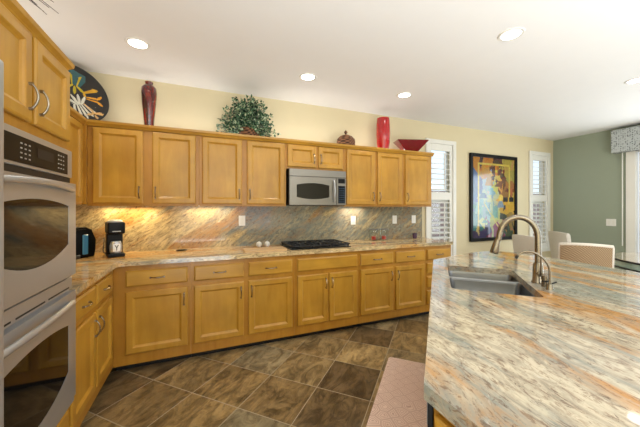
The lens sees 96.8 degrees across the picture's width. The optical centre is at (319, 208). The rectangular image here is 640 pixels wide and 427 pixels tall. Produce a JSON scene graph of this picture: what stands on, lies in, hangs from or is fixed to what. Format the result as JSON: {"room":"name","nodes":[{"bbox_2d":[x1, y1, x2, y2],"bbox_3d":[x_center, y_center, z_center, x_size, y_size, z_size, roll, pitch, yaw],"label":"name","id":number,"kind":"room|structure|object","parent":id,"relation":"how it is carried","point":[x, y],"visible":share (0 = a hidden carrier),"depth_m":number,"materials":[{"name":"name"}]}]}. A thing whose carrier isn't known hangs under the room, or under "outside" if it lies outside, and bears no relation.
{"room":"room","nodes":[
{"label":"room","id":0,"kind":"room"},
{"bbox_2d":[111,270,112,369],"bbox_3d":[-2.050,0.874,2.418,0.606,0.813,0.652,0,0,-23],"label":"base cabinet","id":1,"kind":"object","parent":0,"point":[112,270],"visible":0.07,"depth_m":2.27,"materials":[{"name":"brown wood"}]},
{"bbox_2d":[80,314,428,426],"bbox_3d":[2.371,1.372,0.819,7.750,0.060,7.200,0,0,-23],"label":"floor","id":2,"kind":"structure","parent":0,"point":[333,378],"depth_m":2.17,"materials":[{"name":"tile"}]},
{"bbox_2d":[0,59,3,426],"bbox_3d":[-1.026,0.447,0.251,0.780,1.790,0.915,0,0,-23],"label":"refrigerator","id":3,"kind":"object","parent":2,"relation":"on","point":[1,61],"visible":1,"depth_m":0.79,"materials":[{"name":"metal"}]},
{"bbox_2d":[0,2,69,426],"bbox_3d":[-1.439,0.307,1.024,0.663,2.070,0.780,0,0,-23],"label":"tall cabinet","id":4,"kind":"object","parent":2,"relation":"on","point":[36,84],"visible":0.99,"depth_m":1.18,"materials":[{"name":"brown wood"}]},
{"bbox_2d":[0,0,74,69],"bbox_3d":[-1.268,-0.731,1.083,0.270,0.045,0.798,0,0,-23],"label":"crown molding","id":5,"kind":"structure","parent":4,"relation":"on","point":[13,6],"depth_m":1.17,"materials":[{"name":"brown wood"}]},
{"bbox_2d":[4,123,75,426],"bbox_3d":[-1.406,0.356,1.037,0.680,1.305,0.754,0,0,-23],"label":"double wall oven","id":6,"kind":"object","parent":4,"relation":"in","point":[40,196],"visible":0.96,"depth_m":1.15,"materials":[{"name":"metal"}]},
{"bbox_2d":[29,0,58,14],"bbox_3d":[-1.469,-0.970,1.234,0.209,0.483,0.998,0,0,-13],"label":"twigs","id":7,"kind":"object","parent":4,"relation":"on","point":[32,1],"visible":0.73,"depth_m":1.55,"materials":[{"name":"plant"}]},
{"bbox_2d":[68,272,112,426],"bbox_3d":[-1.746,0.904,1.757,0.659,0.875,0.799,0,0,-23],"label":"base cabinet","id":8,"kind":"object","parent":2,"relation":"on","point":[94,304],"visible":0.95,"depth_m":1.82,"materials":[{"name":"brown wood"}]},
{"bbox_2d":[69,237,452,294],"bbox_3d":[-0.212,0.447,2.744,4.254,0.038,1.461,0,0,-23],"label":"countertop","id":9,"kind":"structure","parent":8,"relation":"on","point":[89,270],"depth_m":2.68,"materials":[{"name":"stone"}]},
{"bbox_2d":[76,227,95,258],"bbox_3d":[-2.108,0.291,2.430,0.183,0.274,0.280,0,0,7],"label":"machine","id":10,"kind":"object","parent":9,"relation":"on","point":[85,238],"visible":0.33,"depth_m":2.44,"materials":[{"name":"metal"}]},
{"bbox_2d":[105,220,124,257],"bbox_3d":[-1.848,0.266,2.559,0.128,0.325,0.220,0,0,-43],"label":"coffee maker","id":11,"kind":"object","parent":9,"relation":"on","point":[114,229],"visible":1,"depth_m":2.50,"materials":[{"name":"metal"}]},
{"bbox_2d":[243,246,286,252],"bbox_3d":[-0.559,0.418,2.883,0.420,0.018,0.200,0,0,-23],"label":"cutting board","id":12,"kind":"object","parent":9,"relation":"on","point":[279,248],"visible":1,"depth_m":2.82,"materials":[{"name":"beige wood"}]},
{"bbox_2d":[280,239,350,249],"bbox_3d":[-0.059,0.405,3.231,0.688,0.046,0.466,0,0,-23],"label":"gas cooktop","id":13,"kind":"object","parent":9,"relation":"in","point":[325,243],"visible":1,"depth_m":3.12,"materials":[{"name":"metal"}]},
{"bbox_2d":[113,262,190,370],"bbox_3d":[-1.503,0.904,2.641,0.569,0.875,0.659,0,0,-23],"label":"base cabinet","id":14,"kind":"object","parent":2,"relation":"on","point":[152,303],"visible":0.99,"depth_m":2.37,"materials":[{"name":"brown wood"}]},
{"bbox_2d":[191,255,293,356],"bbox_3d":[-0.801,0.904,2.932,0.949,0.875,0.659,0,0,-23],"label":"base cabinet","id":15,"kind":"object","parent":2,"relation":"on","point":[246,302],"visible":0.99,"depth_m":2.65,"materials":[{"name":"brown wood"}]},
{"bbox_2d":[292,251,357,337],"bbox_3d":[-0.022,0.904,3.256,0.737,0.875,0.659,0,0,-23],"label":"base cabinet","id":16,"kind":"object","parent":2,"relation":"on","point":[325,284],"visible":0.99,"depth_m":2.97,"materials":[{"name":"brown wood"}]},
{"bbox_2d":[355,247,424,326],"bbox_3d":[0.755,0.904,3.578,0.943,0.875,0.659,0,0,-23],"label":"base cabinet","id":17,"kind":"object","parent":2,"relation":"on","point":[391,282],"visible":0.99,"depth_m":3.29,"materials":[{"name":"brown wood"}]},
{"bbox_2d":[366,357,427,426],"bbox_3d":[0.542,1.335,1.778,0.445,0.014,1.465,0,0,22],"label":"kitchen mat","id":18,"kind":"object","parent":2,"relation":"on","point":[399,401],"visible":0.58,"depth_m":1.98,"materials":[{"name":"pink fabric"}]},
{"bbox_2d":[421,245,450,314],"bbox_3d":[1.389,0.904,3.841,0.427,0.875,0.659,0,0,-23],"label":"base cabinet","id":19,"kind":"object","parent":2,"relation":"on","point":[442,251],"visible":0.29,"depth_m":3.52,"materials":[{"name":"brown wood"}]},
{"bbox_2d":[434,282,519,426],"bbox_3d":[1.018,0.904,1.112,1.726,0.875,2.340,0,0,-23],"label":"kitchen island","id":20,"kind":"object","parent":2,"relation":"on","point":[440,420],"visible":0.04,"depth_m":0.66,"materials":[{"name":"brown wood"}]},
{"bbox_2d":[427,402,433,426],"bbox_3d":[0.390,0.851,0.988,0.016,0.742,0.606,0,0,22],"label":"dishwasher","id":21,"kind":"object","parent":20,"relation":"attached to","point":[430,409],"visible":0.08,"depth_m":0.71,"materials":[{"name":"metal"}]},
{"bbox_2d":[424,251,639,426],"bbox_3d":[1.270,0.447,1.232,1.467,0.038,3.323,0,0,22],"label":"island countertop","id":22,"kind":"structure","parent":20,"relation":"on","point":[567,355],"depth_m":0.87,"materials":[{"name":"stone"}]},
{"bbox_2d":[448,271,534,296],"bbox_3d":[1.015,0.559,1.742,0.422,0.186,0.684,0,0,22],"label":"sink","id":23,"kind":"object","parent":22,"relation":"in","point":[472,281],"visible":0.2,"depth_m":1.86,"materials":[{"name":"metal"}]},
{"bbox_2d":[490,215,543,283],"bbox_3d":[1.153,0.233,1.661,0.272,0.390,0.089,0,0,22],"label":"kitchen faucet","id":24,"kind":"object","parent":22,"relation":"on","point":[537,271],"visible":0.94,"depth_m":1.63,"materials":[{"name":"silver metal"}]},
{"bbox_2d":[515,250,556,289],"bbox_3d":[1.152,0.328,1.518,0.188,0.200,0.036,0,0,23],"label":"water tap","id":25,"kind":"object","parent":22,"relation":"on","point":[549,286],"visible":1,"depth_m":1.50,"materials":[{"name":"silver metal"}]},
{"bbox_2d":[541,274,547,286],"bbox_3d":[1.232,0.395,1.550,0.042,0.066,0.042,0,0,22],"label":"soap dispenser","id":26,"kind":"object","parent":22,"relation":"on","point":[544,277],"visible":0.64,"depth_m":1.54,"materials":[{"name":"silver metal"}]},
{"bbox_2d":[512,234,541,255],"bbox_3d":[2.994,0.850,3.756,0.638,0.986,0.500,0,0,1],"label":"dining chair","id":27,"kind":"object","parent":2,"relation":"on","point":[521,243],"visible":0.2,"depth_m":3.75,"materials":[{"name":"fabric"}]},
{"bbox_2d":[548,231,570,258],"bbox_3d":[3.910,0.850,4.276,0.638,0.986,0.500,0,0,12],"label":"dining chair","id":28,"kind":"object","parent":2,"relation":"on","point":[555,237],"visible":0.19,"depth_m":4.36,"materials":[{"name":"fabric"}]},
{"bbox_2d":[557,242,614,267],"bbox_3d":[2.759,0.841,3.003,0.500,1.004,0.638,0,0,35],"label":"dining chair","id":29,"kind":"object","parent":2,"relation":"on","point":[603,255],"visible":0.42,"depth_m":2.74,"materials":[{"name":"fabric"}]},
{"bbox_2d":[614,252,639,272],"bbox_3d":[4.175,0.966,3.061,1.500,0.752,1.500,0,0,-23],"label":"dining table","id":30,"kind":"object","parent":2,"relation":"on","point":[630,261],"visible":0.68,"depth_m":3.28,"materials":[{"name":"clear glass"}]},
{"bbox_2d":[86,71,552,257],"bbox_3d":[1.003,0.019,4.116,7.750,2.646,0.140,0,0,-23],"label":"wall","id":31,"kind":"structure","parent":0,"point":[177,106],"depth_m":3.72,"materials":[{"name":"beige paint"}]},
{"bbox_2d":[82,123,87,204],"bbox_3d":[-2.222,-0.380,2.508,0.358,0.696,0.355,0,0,-23],"label":"upper cabinet","id":32,"kind":"object","parent":31,"relation":"attached to","point":[85,125],"visible":0.14,"depth_m":2.41,"materials":[{"name":"brown wood"}]},
{"bbox_2d":[68,66,108,119],"bbox_3d":[-2.123,-0.999,2.464,0.102,0.513,0.520,0,0,26],"label":"decorative plate","id":33,"kind":"object","parent":32,"relation":"on","point":[88,97],"visible":0.59,"depth_m":2.56,"materials":[{"name":"black ceramic"}]},
{"bbox_2d":[87,126,198,205],"bbox_3d":[-1.643,-0.374,2.733,0.882,0.708,0.383,0,0,-23],"label":"upper cabinet","id":34,"kind":"object","parent":31,"relation":"attached to","point":[126,167],"visible":0.98,"depth_m":2.57,"materials":[{"name":"brown wood"}]},
{"bbox_2d":[141,81,156,125],"bbox_3d":[-1.641,-0.968,2.726,0.134,0.478,0.134,0,0,-23],"label":"vase","id":35,"kind":"object","parent":34,"relation":"on","point":[148,91],"visible":0.8,"depth_m":2.68,"materials":[{"name":"red ceramic"}]},
{"bbox_2d":[70,106,433,156],"bbox_3d":[-0.043,-0.731,2.666,3.874,0.045,1.103,0,0,-23],"label":"crown molding","id":36,"kind":"structure","parent":34,"relation":"attached to","point":[76,115],"depth_m":2.84,"materials":[{"name":"brown wood"}]},
{"bbox_2d":[199,136,285,205],"bbox_3d":[-0.830,-0.374,3.071,0.877,0.708,0.383,0,0,-23],"label":"upper cabinet","id":37,"kind":"object","parent":31,"relation":"attached to","point":[232,172],"visible":1,"depth_m":2.91,"materials":[{"name":"brown wood"}]},
{"bbox_2d":[216,94,280,136],"bbox_3d":[-0.758,-0.980,3.074,0.700,0.502,0.377,0,0,-33],"label":"ivy","id":38,"kind":"object","parent":37,"relation":"on","point":[247,120],"visible":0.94,"depth_m":3.00,"materials":[{"name":"green plant"}]},
{"bbox_2d":[239,127,259,135],"bbox_3d":[-0.768,-0.789,3.088,0.250,0.120,0.250,0,0,-23],"label":"basket","id":39,"kind":"object","parent":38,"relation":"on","point":[242,130],"depth_m":2.99,"materials":[{"name":"brown wicker"}]},
{"bbox_2d":[76,205,421,252],"bbox_3d":[-0.457,0.199,3.422,4.278,0.458,0.020,0,0,-23],"label":"backsplash","id":40,"kind":"structure","parent":31,"relation":"attached to","point":[146,227],"depth_m":3.22,"materials":[{"name":"stone"}]},
{"bbox_2d":[239,216,244,225],"bbox_3d":[-0.887,0.142,3.229,0.072,0.116,0.008,0,0,-23],"label":"outlet","id":41,"kind":"object","parent":40,"relation":"attached to","point":[241,218],"visible":1,"depth_m":3.23,"materials":[{"name":"white plastic"}]},
{"bbox_2d":[351,216,355,224],"bbox_3d":[0.443,0.162,3.781,0.072,0.116,0.008,0,0,-23],"label":"outlet","id":42,"kind":"object","parent":40,"relation":"attached to","point":[353,218],"visible":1,"depth_m":3.78,"materials":[{"name":"white plastic"}]},
{"bbox_2d":[392,215,396,223],"bbox_3d":[1.062,0.162,4.038,0.072,0.116,0.008,0,0,-23],"label":"outlet","id":43,"kind":"object","parent":40,"relation":"attached to","point":[394,218],"visible":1,"depth_m":4.03,"materials":[{"name":"white plastic"}]},
{"bbox_2d":[412,215,415,222],"bbox_3d":[1.376,0.162,4.169,0.072,0.116,0.008,0,0,-23],"label":"outlet","id":44,"kind":"object","parent":40,"relation":"attached to","point":[413,216],"visible":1,"depth_m":4.17,"materials":[{"name":"white plastic"}]},
{"bbox_2d":[286,144,343,170],"bbox_3d":[-0.096,-0.581,3.375,0.710,0.295,0.383,0,0,-23],"label":"upper cabinet","id":45,"kind":"object","parent":31,"relation":"attached to","point":[297,156],"visible":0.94,"depth_m":3.22,"materials":[{"name":"brown wood"}]},
{"bbox_2d":[286,168,345,205],"bbox_3d":[-0.075,-0.232,3.345,0.692,0.400,0.414,0,0,-23],"label":"microwave","id":46,"kind":"object","parent":45,"relation":"attached to","point":[304,187],"visible":0.99,"depth_m":3.19,"materials":[{"name":"metal"}]},
{"bbox_2d":[343,149,402,206],"bbox_3d":[0.633,-0.374,3.678,0.867,0.708,0.383,0,0,-23],"label":"upper cabinet","id":47,"kind":"object","parent":31,"relation":"attached to","point":[373,179],"visible":0.95,"depth_m":3.52,"materials":[{"name":"brown wood"}]},
{"bbox_2d":[337,130,354,144],"bbox_3d":[0.322,-0.854,3.552,0.224,0.250,0.224,0,0,0],"label":"lidded basket","id":48,"kind":"object","parent":47,"relation":"on","point":[344,139],"visible":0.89,"depth_m":3.46,"materials":[{"name":"brown wicker"}]},
{"bbox_2d":[376,117,389,147],"bbox_3d":[0.834,-0.957,3.753,0.185,0.455,0.185,0,0,-23],"label":"vase","id":49,"kind":"object","parent":47,"relation":"on","point":[382,123],"visible":0.82,"depth_m":3.68,"materials":[{"name":"red ceramic"}]},
{"bbox_2d":[403,154,430,206],"bbox_3d":[1.257,-0.374,3.937,0.482,0.708,0.383,0,0,-23],"label":"upper cabinet","id":50,"kind":"object","parent":31,"relation":"attached to","point":[416,168],"visible":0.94,"depth_m":3.79,"materials":[{"name":"brown wood"}]},
{"bbox_2d":[393,139,428,150],"bbox_3d":[1.254,-0.830,3.928,0.554,0.202,0.264,0,0,-15],"label":"square bowl","id":51,"kind":"object","parent":50,"relation":"on","point":[402,144],"visible":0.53,"depth_m":3.83,"materials":[{"name":"red ceramic"}]},
{"bbox_2d":[425,138,455,255],"bbox_3d":[1.854,-0.118,4.426,0.610,1.870,0.160,0,0,-23],"label":"window","id":52,"kind":"structure","parent":31,"relation":"in","point":[432,144],"depth_m":4.45,"materials":[{"name":"paint"}]},
{"bbox_2d":[469,153,516,241],"bbox_3d":[2.968,-0.178,4.833,1.150,1.450,0.039,0,0,-23],"label":"framed picture","id":53,"kind":"object","parent":31,"relation":"attached to","point":[492,178],"visible":0.94,"depth_m":4.80},
{"bbox_2d":[529,151,550,251],"bbox_3d":[4.098,-0.118,5.357,0.610,1.870,0.160,0,0,-23],"label":"window","id":54,"kind":"structure","parent":31,"relation":"in","point":[545,157],"depth_m":5.37,"materials":[{"name":"paint"}]},
{"bbox_2d":[17,0,639,140],"bbox_3d":[2.371,-1.354,0.819,7.750,0.100,7.200,0,0,-23],"label":"ceiling","id":55,"kind":"structure","parent":0,"point":[565,76],"depth_m":2.38,"materials":[{"name":"paint"}]},
{"bbox_2d":[124,37,150,49],"bbox_3d":[-1.442,-1.300,2.246,0.176,0.007,0.176,0,0,-23],"label":"recessed light","id":56,"kind":"object","parent":55,"relation":"in","point":[134,42],"visible":1,"depth_m":2.24,"materials":[{"name":"white plastic"}]},
{"bbox_2d":[299,73,316,80],"bbox_3d":[-0.120,-1.300,2.816,0.176,0.007,0.176,0,0,-23],"label":"recessed light","id":57,"kind":"object","parent":55,"relation":"in","point":[304,76],"visible":1,"depth_m":2.80,"materials":[{"name":"white"}]},
{"bbox_2d":[396,92,411,97],"bbox_3d":[0.970,-1.300,3.269,0.176,0.007,0.176,0,0,-23],"label":"recessed light","id":58,"kind":"object","parent":55,"relation":"in","point":[402,94],"visible":1,"depth_m":3.26,"materials":[{"name":"white"}]},
{"bbox_2d":[497,27,524,41],"bbox_3d":[1.432,-1.300,2.129,0.176,0.007,0.176,0,0,-23],"label":"recessed light","id":59,"kind":"object","parent":55,"relation":"in","point":[510,34],"visible":1,"depth_m":2.12,"materials":[{"name":"white"}]},
{"bbox_2d":[624,77,639,84],"bbox_3d":[3.226,-1.300,2.895,0.176,0.007,0.176,0,0,-23],"label":"recessed light","id":60,"kind":"object","parent":55,"relation":"in","point":[634,80],"visible":1,"depth_m":2.91,"materials":[{"name":"white"}]},
{"bbox_2d":[553,124,639,269],"bbox_3d":[5.923,0.019,2.292,0.140,2.646,7.000,0,0,-23],"label":"wall","id":61,"kind":"structure","parent":0,"point":[587,177],"depth_m":4.98,"materials":[{"name":"green paint"}]},
{"bbox_2d":[606,219,615,225],"bbox_3d":[4.836,0.237,4.716,0.009,0.116,0.124,0,0,-23],"label":"light switch","id":62,"kind":"object","parent":61,"relation":"attached to","point":[609,222],"visible":1,"depth_m":4.71,"materials":[{"name":"white plastic"}]},
{"bbox_2d":[611,125,639,153],"bbox_3d":[5.304,-1.075,3.389,0.159,0.365,2.700,0,0,-23],"label":"valance","id":63,"kind":"object","parent":61,"relation":"attached to","point":[623,140],"visible":1,"depth_m":4.44,"materials":[{"name":"fabric"}]},
{"bbox_2d":[622,152,622,245],"bbox_3d":[4.854,-0.145,4.556,0.014,1.495,0.014,0,0,-23],"label":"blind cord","id":64,"kind":"object","parent":63,"relation":"hanging from","point":[622,152],"visible":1,"depth_m":4.55,"materials":[{"name":"white plastic"}]},
{"bbox_2d":[626,151,639,272],"bbox_3d":[5.381,0.177,3.481,0.110,2.270,2.330,0,0,-23],"label":"door","id":65,"kind":"structure","parent":61,"relation":"in","point":[632,158],"depth_m":4.46,"materials":[{"name":"white plastic"}]},
{"bbox_3d":[-1.180,0.019,-0.655,0.140,2.646,7.000,0,0,-23],"label":"wall","id":66,"kind":"structure","parent":0,"visible":0},
{"bbox_2d":[67,116,82,204],"bbox_3d":[-1.932,-0.380,1.841,0.383,0.697,1.098,0,0,-23],"label":"upper cabinet","id":67,"kind":"object","parent":66,"relation":"attached to","point":[75,145],"visible":0.05,"depth_m":2.28,"materials":[{"name":"brown wood"}]},
{"label":"outside","id":68,"kind":"structure","parent":0,"visible":0},
{"bbox_3d":[0.860,1.492,8.961,17.000,0.100,8.800,0,0,-23],"label":"ground","id":69,"kind":"structure","parent":68,"visible":0},
{"bbox_2d":[431,191,538,239],"bbox_3d":[3.282,0.467,8.342,13.000,1.950,0.200,0,0,-23],"label":"wall","id":70,"kind":"structure","parent":69,"relation":"on","point":[433,204],"depth_m":8.31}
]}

